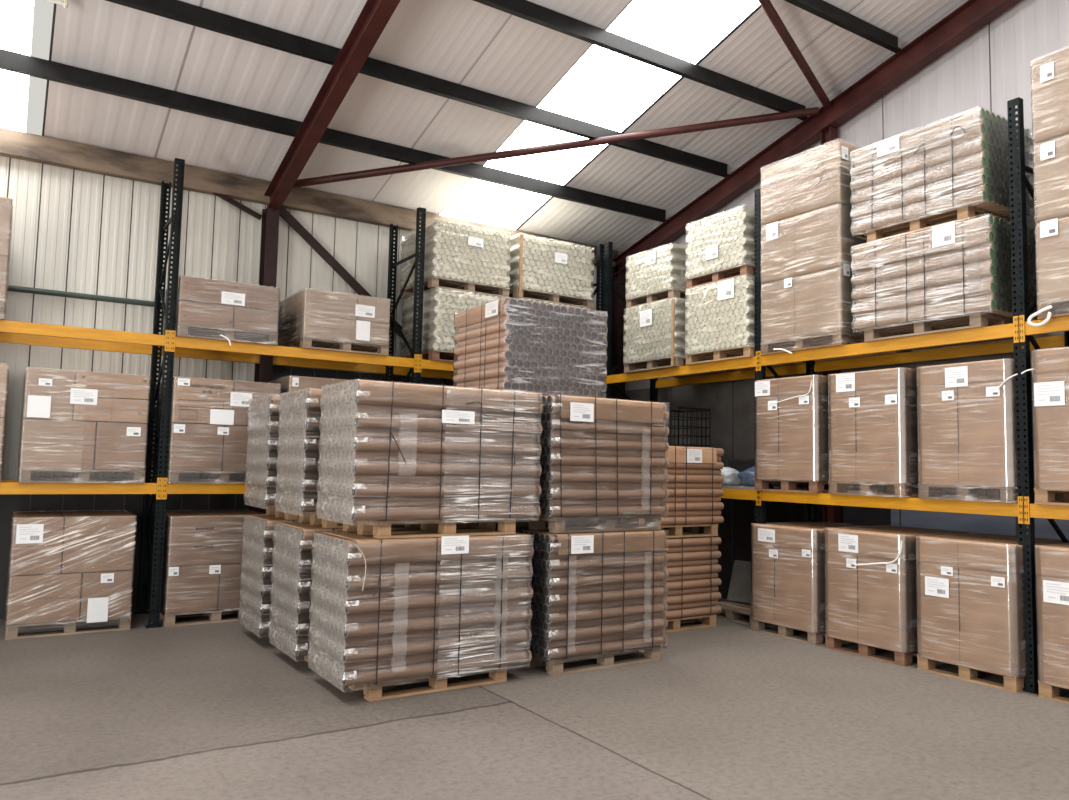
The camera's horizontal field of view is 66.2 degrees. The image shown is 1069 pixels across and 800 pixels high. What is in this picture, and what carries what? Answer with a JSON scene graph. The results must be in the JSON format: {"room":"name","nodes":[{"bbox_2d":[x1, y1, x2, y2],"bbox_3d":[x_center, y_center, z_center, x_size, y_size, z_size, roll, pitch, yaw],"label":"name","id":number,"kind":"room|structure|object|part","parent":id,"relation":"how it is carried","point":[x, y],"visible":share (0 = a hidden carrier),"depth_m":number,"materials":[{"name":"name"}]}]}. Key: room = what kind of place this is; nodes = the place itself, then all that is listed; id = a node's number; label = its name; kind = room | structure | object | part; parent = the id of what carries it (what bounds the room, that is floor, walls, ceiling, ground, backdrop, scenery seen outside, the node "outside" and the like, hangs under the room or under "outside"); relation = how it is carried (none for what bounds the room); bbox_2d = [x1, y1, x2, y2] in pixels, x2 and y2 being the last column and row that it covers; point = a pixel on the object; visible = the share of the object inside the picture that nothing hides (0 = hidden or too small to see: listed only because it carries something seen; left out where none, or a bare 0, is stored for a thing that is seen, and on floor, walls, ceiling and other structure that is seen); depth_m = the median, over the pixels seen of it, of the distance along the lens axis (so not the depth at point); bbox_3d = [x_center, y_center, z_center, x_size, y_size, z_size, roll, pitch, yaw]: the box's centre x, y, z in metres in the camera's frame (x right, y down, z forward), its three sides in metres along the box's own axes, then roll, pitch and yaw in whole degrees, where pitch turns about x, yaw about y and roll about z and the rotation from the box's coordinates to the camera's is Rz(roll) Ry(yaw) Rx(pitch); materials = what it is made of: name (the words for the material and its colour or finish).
{"room":"distribution center","nodes":[
{"label":"distribution center","id":0,"kind":"room"},
{"bbox_2d":[0,156,600,618],"bbox_3d":[-3.475,-0.218,10.046,11.450,5.300,0.056,4,-5,-32],"label":"wall","id":1,"kind":"structure","parent":0,"point":[77,231],"depth_m":9.33,"materials":[{"name":"grey metal"}]},
{"bbox_2d":[8,285,161,306],"bbox_3d":[-5.838,-1.204,8.504,5.700,0.061,0.064,4,-5,-32],"label":"wall rail","id":2,"kind":"object","parent":1,"relation":"attached to","point":[10,287],"visible":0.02,"depth_m":9.02,"materials":[{"name":"grey metal"}]},
{"bbox_2d":[42,0,964,252],"bbox_3d":[0.780,-4.525,3.902,11.700,2.886,15.900,4,-5,-32],"label":"ceiling","id":3,"kind":"structure","parent":0,"point":[469,43],"depth_m":8.92,"materials":[{"name":"grey metal"}]},
{"bbox_2d":[0,0,53,135],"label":"window","id":4,"kind":"structure","parent":3,"relation":"attached to","point":[25,25],"depth_m":7.78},
{"bbox_2d":[44,0,67,7],"bbox_3d":[-4.669,-3.528,6.704,1.500,0.171,0.100,4,-5,-32],"label":"light","id":5,"kind":"object","parent":3,"relation":"hanging from","point":[64,3],"visible":1,"depth_m":7.07,"materials":[{"name":"beige"}]},
{"bbox_2d":[440,0,759,229],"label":"window","id":6,"kind":"structure","parent":3,"relation":"attached to","point":[606,88],"depth_m":9.35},
{"bbox_2d":[0,598,1068,799],"bbox_3d":[0.160,2.072,3.076,12.950,0.200,15.900,4,-5,-32],"label":"floor","id":7,"kind":"structure","parent":0,"point":[728,710],"depth_m":5.40,"materials":[{"name":"concrete"}]},
{"bbox_2d":[5,510,136,639],"bbox_3d":[-4.715,1.718,8.331,1.063,1.124,1.019,4,-5,-32],"label":"pallet","id":8,"kind":"object","parent":7,"relation":"on","point":[68,570],"visible":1,"depth_m":7.92,"materials":[{"name":"brown cardboard"}]},
{"bbox_2d":[151,509,265,626],"bbox_3d":[-3.581,1.801,9.032,1.013,1.114,1.018,4,-5,-32],"label":"pallet","id":9,"kind":"object","parent":7,"relation":"on","point":[202,552],"visible":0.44,"depth_m":8.55,"materials":[{"name":"brown cardboard"}]},
{"bbox_2d":[238,515,300,645],"bbox_3d":[-2.040,1.746,8.207,1.575,1.158,0.844,4,-5,-32],"label":"pallet","id":10,"kind":"object","parent":7,"relation":"on","point":[257,557],"visible":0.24,"depth_m":7.69,"materials":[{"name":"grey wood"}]},
{"bbox_2d":[243,395,339,519],"bbox_3d":[-2.017,0.593,8.297,1.575,1.158,0.844,4,-5,-32],"label":"pallet","id":11,"kind":"object","parent":10,"relation":"on","point":[261,473],"visible":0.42,"depth_m":7.77,"materials":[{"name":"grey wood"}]},
{"bbox_2d":[0,158,604,627],"bbox_3d":[-2.865,-0.018,9.618,8.550,4.860,0.970,4,-5,-32],"label":"rack","id":12,"kind":"object","parent":7,"relation":"on","point":[157,345],"visible":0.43,"depth_m":9.01,"materials":[{"name":"metal"}]},
{"bbox_2d":[0,363,8,481],"bbox_3d":[-5.659,0.207,7.790,1.074,1.114,1.013,4,-5,-32],"label":"pallet","id":13,"kind":"object","parent":12,"relation":"on","point":[4,374],"visible":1,"depth_m":7.66,"materials":[{"name":"brown cardboard"}]},
{"bbox_2d":[0,197,12,319],"bbox_3d":[-5.678,-1.340,7.878,1.074,1.164,1.014,4,-5,-32],"label":"pallet","id":14,"kind":"object","parent":12,"relation":"on","point":[6,216],"visible":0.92,"depth_m":7.74,"materials":[{"name":"brown cardboard"}]},
{"bbox_2d":[17,368,150,482],"bbox_3d":[-4.640,0.288,8.436,1.094,1.094,1.020,4,-5,-32],"label":"pallet","id":15,"kind":"object","parent":12,"relation":"on","point":[82,423],"visible":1,"depth_m":8.02,"materials":[{"name":"brown cardboard"}]},
{"bbox_3d":[-4.320,2.341,9.031,0.150,0.008,0.130,4,-5,-32],"label":"foot plate","id":16,"kind":"part","parent":12,"relation":"part of","materials":[{"name":"metal"}]},
{"bbox_3d":[-3.866,2.295,8.325,0.150,0.008,0.130,4,-5,-32],"label":"foot plate","id":17,"kind":"part","parent":12,"relation":"part of","materials":[{"name":"metal"}]},
{"bbox_2d":[154,377,280,483],"bbox_3d":[-3.538,0.361,9.140,1.114,1.104,1.020,4,-5,-32],"label":"pallet","id":18,"kind":"object","parent":12,"relation":"on","point":[209,436],"visible":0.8,"depth_m":8.65,"materials":[{"name":"brown cardboard"}]},
{"bbox_3d":[-3.490,0.107,8.584,0.451,0.204,0.001,4,-5,-32],"label":"printed frame","id":19,"kind":"part","parent":18,"relation":"part of","materials":[{"name":"brown cardboard"}]},
{"bbox_2d":[163,276,279,345],"bbox_3d":[-3.518,-0.900,9.202,1.044,0.707,1.074,4,-5,-32],"label":"pallet","id":20,"kind":"object","parent":12,"relation":"on","point":[211,309],"visible":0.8,"depth_m":8.81,"materials":[{"name":"cardboard"},{"name":"wood"},{"name":"plastic film"}]},
{"bbox_2d":[269,376,351,395],"bbox_3d":[-2.541,0.382,9.793,1.115,1.204,1.018,4,-5,-32],"label":"pallet","id":21,"kind":"object","parent":12,"relation":"on","point":[290,383],"visible":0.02,"depth_m":9.26,"materials":[{"name":"brown cardboard"}]},
{"bbox_2d":[278,288,390,355],"bbox_3d":[-2.443,-0.871,9.954,1.044,0.684,1.070,4,-5,-32],"label":"pallet","id":22,"kind":"object","parent":12,"relation":"on","point":[309,318],"visible":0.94,"depth_m":9.54,"materials":[{"name":"cardboard"},{"name":"wood"},{"name":"plastic film"}]},
{"bbox_2d":[400,288,503,361],"bbox_3d":[-1.051,-0.887,10.836,1.116,0.910,1.030,4,-5,-32],"label":"pallet","id":23,"kind":"object","parent":12,"relation":"on","point":[440,305],"visible":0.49,"depth_m":10.30,"materials":[{"name":"beige cardboard"}]},
{"bbox_2d":[400,218,510,299],"bbox_3d":[-1.055,-1.776,10.886,1.137,0.866,1.038,4,-5,-32],"label":"pallet","id":24,"kind":"object","parent":23,"relation":"on","point":[458,256],"visible":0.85,"depth_m":10.50,"materials":[{"name":"beige plastic"}]},
{"bbox_2d":[521,299,591,309],"bbox_3d":[0.010,-0.823,11.514,1.236,0.931,1.032,4,-5,-32],"label":"pallet","id":25,"kind":"object","parent":12,"relation":"on","point":[521,299],"visible":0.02,"depth_m":11.15,"materials":[{"name":"brown wood"}]},
{"bbox_2d":[509,233,594,308],"bbox_3d":[0.045,-1.722,11.587,1.266,0.870,1.044,4,-5,-32],"label":"pallet","id":26,"kind":"object","parent":25,"relation":"on","point":[543,270],"visible":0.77,"depth_m":11.15,"materials":[{"name":"brown wood"}]},
{"bbox_2d":[248,0,400,513],"bbox_3d":[-0.439,-1.712,5.632,0.150,7.716,10.691,4,-5,-32],"label":"frame","id":27,"kind":"object","parent":7,"relation":"on","point":[375,15],"visible":0.6,"depth_m":8.75,"materials":[{"name":"red metal"}]},
{"bbox_2d":[212,193,261,219],"bbox_3d":[-3.741,-2.447,9.898,0.900,0.401,0.040,4,-5,-32],"label":"brace","id":28,"kind":"object","parent":27,"relation":"attached to","point":[228,199],"visible":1,"depth_m":9.97,"materials":[{"name":"brown metal"}]},
{"bbox_2d":[0,127,617,266],"bbox_3d":[-3.446,-2.584,10.120,11.300,0.270,0.120,4,-5,-32],"label":"beam","id":29,"kind":"structure","parent":27,"relation":"attached to","point":[15,144],"depth_m":9.74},
{"bbox_2d":[0,49,666,221],"bbox_3d":[-2.786,-3.027,9.043,11.200,0.190,0.121,4,-5,-32],"label":"roof purlin","id":30,"kind":"structure","parent":27,"relation":"attached to","point":[11,61],"depth_m":8.99,"materials":[{"name":"metal"}]},
{"bbox_2d":[280,205,456,386],"bbox_3d":[-1.061,-0.138,11.459,5.223,4.297,0.050,4,-5,-32],"label":"brace","id":31,"kind":"object","parent":27,"relation":"attached to","point":[285,214],"visible":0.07,"depth_m":10.52,"materials":[{"name":"brown metal"}]},
{"bbox_2d":[268,522,460,670],"bbox_3d":[-1.468,1.692,7.364,1.575,1.158,0.843,4,-5,-32],"label":"pallet","id":32,"kind":"object","parent":7,"relation":"on","point":[290,625],"visible":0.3,"depth_m":6.84,"materials":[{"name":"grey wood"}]},
{"bbox_2d":[274,388,438,527],"bbox_3d":[-1.445,0.539,7.454,1.576,1.158,0.844,4,-5,-32],"label":"pallet","id":33,"kind":"object","parent":32,"relation":"on","point":[298,456],"visible":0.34,"depth_m":6.90,"materials":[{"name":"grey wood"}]},
{"bbox_2d":[307,527,533,701],"bbox_3d":[-0.889,1.634,6.514,1.574,1.165,0.868,4,-5,-32],"label":"pallet","id":34,"kind":"object","parent":7,"relation":"on","point":[392,611],"visible":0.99,"depth_m":6.17,"materials":[{"name":"brown cardboard"}]},
{"bbox_2d":[315,379,542,538],"bbox_3d":[-0.831,0.487,6.624,1.611,1.158,0.866,4,-5,-32],"label":"pallet","id":35,"kind":"object","parent":34,"relation":"on","point":[421,457],"visible":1,"depth_m":6.28,"materials":[{"name":"brown cardboard"}]},
{"bbox_2d":[476,521,597,528],"bbox_3d":[0.088,1.808,8.431,1.278,1.155,0.801,4,-5,-32],"label":"pallet","id":36,"kind":"object","parent":7,"relation":"on","point":[477,521],"visible":0.02,"depth_m":8.09,"materials":[{"name":"brown wood"}]},
{"bbox_3d":[0.111,0.655,8.521,1.278,1.155,0.801,4,-5,-32],"label":"pallet","id":37,"kind":"object","parent":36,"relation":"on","visible":0},
{"bbox_2d":[452,297,607,397],"bbox_3d":[-0.064,-0.430,8.916,1.305,1.068,1.135,4,-5,-32],"label":"pallet","id":38,"kind":"object","parent":37,"relation":"on","point":[507,344],"visible":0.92,"depth_m":8.47,"materials":[{"name":"grey plastic"}]},
{"bbox_2d":[515,525,667,675],"bbox_3d":[0.451,1.732,7.356,1.291,1.155,0.816,4,-5,-32],"label":"pallet","id":39,"kind":"object","parent":7,"relation":"on","point":[601,595],"visible":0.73,"depth_m":6.99,"materials":[{"name":"brown cardboard"}]},
{"bbox_2d":[516,394,668,532],"bbox_3d":[0.470,0.579,7.443,1.302,1.155,0.817,4,-5,-32],"label":"pallet","id":40,"kind":"object","parent":39,"relation":"on","point":[604,460],"visible":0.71,"depth_m":7.10,"materials":[{"name":"brown cardboard"}]},
{"bbox_2d":[663,534,720,632],"bbox_3d":[1.320,1.965,8.942,1.258,0.972,0.746,4,-5,-32],"label":"pallet","id":41,"kind":"object","parent":7,"relation":"on","point":[692,584],"visible":0.47,"depth_m":8.79,"materials":[{"name":"brown cardboard"}]},
{"bbox_2d":[617,446,723,537],"bbox_3d":[1.357,0.994,9.027,1.298,0.972,0.751,4,-5,-32],"label":"pallet","id":42,"kind":"object","parent":41,"relation":"on","point":[694,473],"visible":0.56,"depth_m":8.86,"materials":[{"name":"brown cardboard"}]},
{"bbox_2d":[716,601,750,625],"bbox_3d":[2.619,2.462,9.561,1.000,0.130,0.820,4,-5,-32],"label":"pallet","id":43,"kind":"object","parent":7,"relation":"on","point":[733,609],"visible":0.27,"depth_m":9.32,"materials":[{"name":"brown wood"}]},
{"bbox_2d":[727,560,750,603],"bbox_3d":[2.602,2.164,9.707,0.620,0.468,0.203,-3,-6,43],"label":"leaning board","id":44,"kind":"object","parent":43,"relation":"on","point":[740,583],"visible":0.48,"depth_m":9.81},
{"bbox_2d":[751,521,860,644],"bbox_3d":[3.007,1.907,8.769,1.122,1.129,0.880,4,-5,-32],"label":"pallet","id":45,"kind":"object","parent":7,"relation":"on","point":[788,558],"visible":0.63,"depth_m":8.42,"materials":[{"name":"brown cardboard"}]},
{"bbox_3d":[3.017,1.459,8.805,1.110,0.221,0.870,4,-5,-32],"label":"lid","id":46,"kind":"part","parent":45,"relation":"part of","materials":[{"name":"brown cardboard"}]},
{"bbox_2d":[611,0,1020,523],"bbox_3d":[4.137,-1.394,8.537,0.180,7.721,10.665,4,-5,-32],"label":"frame","id":47,"kind":"object","parent":7,"relation":"on","point":[971,16],"visible":0.48,"depth_m":9.78,"materials":[{"name":"red metal"}]},
{"bbox_2d":[105,0,730,176],"bbox_3d":[-2.115,-3.413,8.035,11.200,0.190,0.121,4,-5,-32],"label":"roof purlin","id":48,"kind":"structure","parent":47,"relation":"attached to","point":[176,10],"depth_m":8.53,"materials":[{"name":"metal"}]},
{"bbox_2d":[293,107,818,187],"bbox_3d":[0.182,-3.019,9.838,6.369,1.035,0.090,1,-4,2],"label":"brace","id":49,"kind":"object","parent":47,"relation":"attached to","point":[815,110],"visible":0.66,"depth_m":9.80,"materials":[{"name":"red metal"}]},
{"bbox_2d":[473,0,809,119],"bbox_3d":[-1.412,-3.817,6.977,11.200,0.190,0.121,4,-5,-32],"label":"roof purlin","id":50,"kind":"structure","parent":47,"relation":"attached to","point":[524,9],"depth_m":8.55,"materials":[{"name":"metal"}]},
{"bbox_2d":[758,0,830,108],"bbox_3d":[1.835,-3.964,7.372,0.090,0.649,5.664,-2,-5,35],"label":"brace","id":51,"kind":"object","parent":47,"relation":"attached to","point":[767,6],"visible":1,"depth_m":8.61,"materials":[{"name":"red metal"}]},
{"bbox_3d":[3.448,-0.345,9.538,0.140,5.757,0.140,4,-5,-32],"label":"gable post","id":52,"kind":"part","parent":47,"relation":"part of","materials":[{"name":"metal"}]},
{"bbox_2d":[784,0,902,52],"bbox_3d":[-0.735,-4.206,5.961,11.200,0.190,0.121,4,-5,-32],"label":"roof purlin","id":53,"kind":"structure","parent":47,"relation":"attached to","point":[822,9],"depth_m":8.49,"materials":[{"name":"metal"}]},
{"bbox_2d":[604,97,1068,693],"bbox_3d":[3.616,-0.003,8.112,0.970,4.860,8.510,4,-5,-32],"label":"rack","id":54,"kind":"object","parent":7,"relation":"on","point":[1025,509],"visible":0.53,"depth_m":7.35,"materials":[{"name":"metal"}]},
{"bbox_2d":[623,297,732,377],"bbox_3d":[1.889,-0.791,10.845,1.044,0.861,1.046,4,-5,-32],"label":"pallet","id":55,"kind":"object","parent":54,"relation":"on","point":[655,332],"visible":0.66,"depth_m":10.53,"materials":[{"name":"brown wood"}]},
{"bbox_2d":[625,243,699,308],"bbox_3d":[1.899,-1.572,10.938,1.038,0.707,0.945,4,-5,-32],"label":"pallet","id":56,"kind":"object","parent":55,"relation":"on","point":[658,274],"visible":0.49,"depth_m":10.57,"materials":[{"name":"brown wood"}]},
{"bbox_2d":[665,406,709,447],"bbox_3d":[1.899,0.608,10.659,0.590,0.995,0.540,4,-5,-32],"label":"wire basket","id":57,"kind":"object","parent":54,"relation":"on","point":[689,409],"visible":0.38,"depth_m":10.53,"materials":[{"name":"black metal"}]},
{"bbox_2d":[685,275,805,370],"bbox_3d":[2.534,-0.892,9.849,1.038,0.932,1.046,4,-5,-32],"label":"pallet","id":58,"kind":"object","parent":54,"relation":"on","point":[720,316],"visible":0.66,"depth_m":9.55,"materials":[{"name":"brown wood"}]},
{"bbox_2d":[685,206,754,288],"bbox_3d":[2.542,-1.760,9.952,1.038,0.812,0.994,4,-5,-32],"label":"pallet","id":59,"kind":"object","parent":58,"relation":"on","point":[721,246],"visible":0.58,"depth_m":9.62,"materials":[{"name":"brown wood"}]},
{"bbox_2d":[721,485,808,489],"bbox_3d":[2.482,1.040,9.839,1.000,0.030,1.360,4,-5,-32],"label":"board","id":60,"kind":"object","parent":54,"relation":"on","point":[722,486],"visible":0.36,"depth_m":9.26,"materials":[{"name":"brown wood"}]},
{"bbox_2d":[721,467,741,485],"bbox_3d":[2.259,0.898,9.681,0.272,0.220,0.340,4,-5,-32],"label":"sack","id":61,"kind":"object","parent":60,"relation":"on","point":[730,476],"visible":0.46,"depth_m":9.53,"materials":[{"name":"white plastic"}]},
{"bbox_2d":[737,466,774,486],"bbox_3d":[2.537,0.869,9.362,0.289,0.238,0.340,4,-5,-32],"label":"sack","id":62,"kind":"object","parent":60,"relation":"on","point":[747,476],"visible":0.39,"depth_m":9.30,"materials":[{"name":"blue plastic"}]},
{"bbox_2d":[728,459,808,486],"bbox_3d":[2.846,0.872,9.846,0.500,0.320,0.960,4,-5,-32],"label":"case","id":63,"kind":"object","parent":60,"relation":"on","point":[740,465],"visible":0.16,"depth_m":9.89,"materials":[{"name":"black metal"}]},
{"bbox_2d":[754,375,828,492],"bbox_3d":[3.066,0.393,8.929,1.111,1.202,0.860,4,-5,-32],"label":"pallet","id":64,"kind":"object","parent":54,"relation":"on","point":[791,413],"visible":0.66,"depth_m":8.56,"materials":[{"name":"brown cardboard"}]},
{"bbox_3d":[3.085,-0.111,8.974,1.080,0.182,0.850,4,-5,-32],"label":"lid","id":65,"kind":"part","parent":64,"relation":"part of","materials":[{"name":"brown cardboard"}]},
{"bbox_2d":[760,140,901,361],"bbox_3d":[3.184,-1.521,8.894,1.063,2.141,1.060,4,-5,-32],"label":"pallet","id":66,"kind":"object","parent":54,"relation":"on","point":[807,240],"visible":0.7,"depth_m":8.54,"materials":[{"name":"brown cardboard"}]},
{"bbox_2d":[828,368,917,497],"bbox_3d":[3.592,0.346,8.127,1.092,1.192,0.860,4,-5,-32],"label":"pallet","id":67,"kind":"object","parent":54,"relation":"on","point":[873,441],"visible":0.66,"depth_m":7.77,"materials":[{"name":"brown cardboard"}]},
{"bbox_3d":[3.603,-0.154,8.167,1.080,0.180,0.850,4,-5,-32],"label":"lid","id":68,"kind":"part","parent":67,"relation":"part of","materials":[{"name":"brown cardboard"}]},
{"bbox_2d":[850,215,1039,349],"bbox_3d":[3.835,-1.045,7.707,0.916,0.958,1.366,4,-5,-32],"label":"pallet","id":69,"kind":"object","parent":54,"relation":"on","point":[950,276],"visible":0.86,"depth_m":7.33,"materials":[{"name":"brown wood"}]},
{"bbox_2d":[850,108,1034,243],"bbox_3d":[3.816,-1.998,7.786,0.976,0.958,1.315,4,-5,-32],"label":"pallet","id":70,"kind":"object","parent":69,"relation":"on","point":[956,168],"visible":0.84,"depth_m":7.43,"materials":[{"name":"brown wood"}]},
{"bbox_2d":[916,359,1063,502],"bbox_3d":[4.112,0.296,7.291,1.121,1.182,0.923,4,-5,-32],"label":"pallet","id":71,"kind":"object","parent":54,"relation":"on","point":[966,433],"visible":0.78,"depth_m":7.00,"materials":[{"name":"brown cardboard"}]},
{"bbox_3d":[4.119,-0.197,7.364,1.080,0.178,0.850,4,-5,-32],"label":"lid","id":72,"kind":"part","parent":71,"relation":"part of","materials":[{"name":"brown cardboard"}]},
{"bbox_3d":[3.958,2.315,6.538,0.130,0.008,0.150,4,-5,-32],"label":"foot plate","id":73,"kind":"part","parent":54,"relation":"part of","materials":[{"name":"metal"}]},
{"bbox_2d":[1021,347,1068,505],"bbox_3d":[4.636,0.222,6.492,1.107,1.227,0.943,4,-5,-32],"label":"pallet","id":74,"kind":"object","parent":54,"relation":"on","point":[1049,369],"visible":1,"depth_m":6.44,"materials":[{"name":"brown cardboard"}]},
{"bbox_3d":[4.665,-0.293,6.519,1.080,0.186,0.890,4,-5,-32],"label":"lid","id":75,"kind":"part","parent":74,"relation":"part of","materials":[{"name":"brown cardboard"}]},
{"bbox_2d":[1027,48,1068,326],"bbox_3d":[4.713,-1.680,6.484,1.097,2.217,1.086,4,-5,-32],"label":"pallet","id":76,"kind":"object","parent":54,"relation":"on","point":[1049,75],"visible":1,"depth_m":6.54,"materials":[{"name":"brown cardboard"}]},
{"bbox_2d":[825,525,968,666],"bbox_3d":[3.511,1.842,7.954,1.138,1.154,0.880,4,-5,-32],"label":"pallet","id":77,"kind":"object","parent":7,"relation":"on","point":[870,571],"visible":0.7,"depth_m":7.60,"materials":[{"name":"brown cardboard"}]},
{"bbox_3d":[3.528,1.384,7.995,1.110,0.227,0.870,4,-5,-32],"label":"lid","id":78,"kind":"part","parent":77,"relation":"part of","materials":[{"name":"brown cardboard"}]},
{"bbox_2d":[915,533,1068,692],"bbox_3d":[4.042,1.791,7.162,1.122,1.154,0.880,4,-5,-32],"label":"pallet","id":79,"kind":"object","parent":7,"relation":"on","point":[969,599],"visible":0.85,"depth_m":6.82,"materials":[{"name":"brown cardboard"}]},
{"bbox_3d":[4.052,1.333,7.198,1.110,0.227,0.870,4,-5,-32],"label":"lid","id":80,"kind":"part","parent":79,"relation":"part of","materials":[{"name":"brown cardboard"}]},
{"bbox_2d":[1034,543,1068,703],"bbox_3d":[4.607,1.733,6.338,1.122,1.164,0.900,4,-5,-32],"label":"pallet","id":81,"kind":"object","parent":7,"relation":"on","point":[1051,560],"visible":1,"depth_m":6.30,"materials":[{"name":"brown cardboard"}]},
{"bbox_3d":[4.617,1.271,6.375,1.110,0.229,0.890,4,-5,-32],"label":"lid","id":82,"kind":"part","parent":81,"relation":"part of","materials":[{"name":"brown cardboard"}]},
{"bbox_2d":[618,0,1068,598],"bbox_3d":[5.423,-1.606,6.848,0.076,7.934,15.150,4,-5,-32],"label":"wall","id":83,"kind":"structure","parent":0,"point":[990,68],"depth_m":8.91,"materials":[{"name":"grey metal"}]}
]}

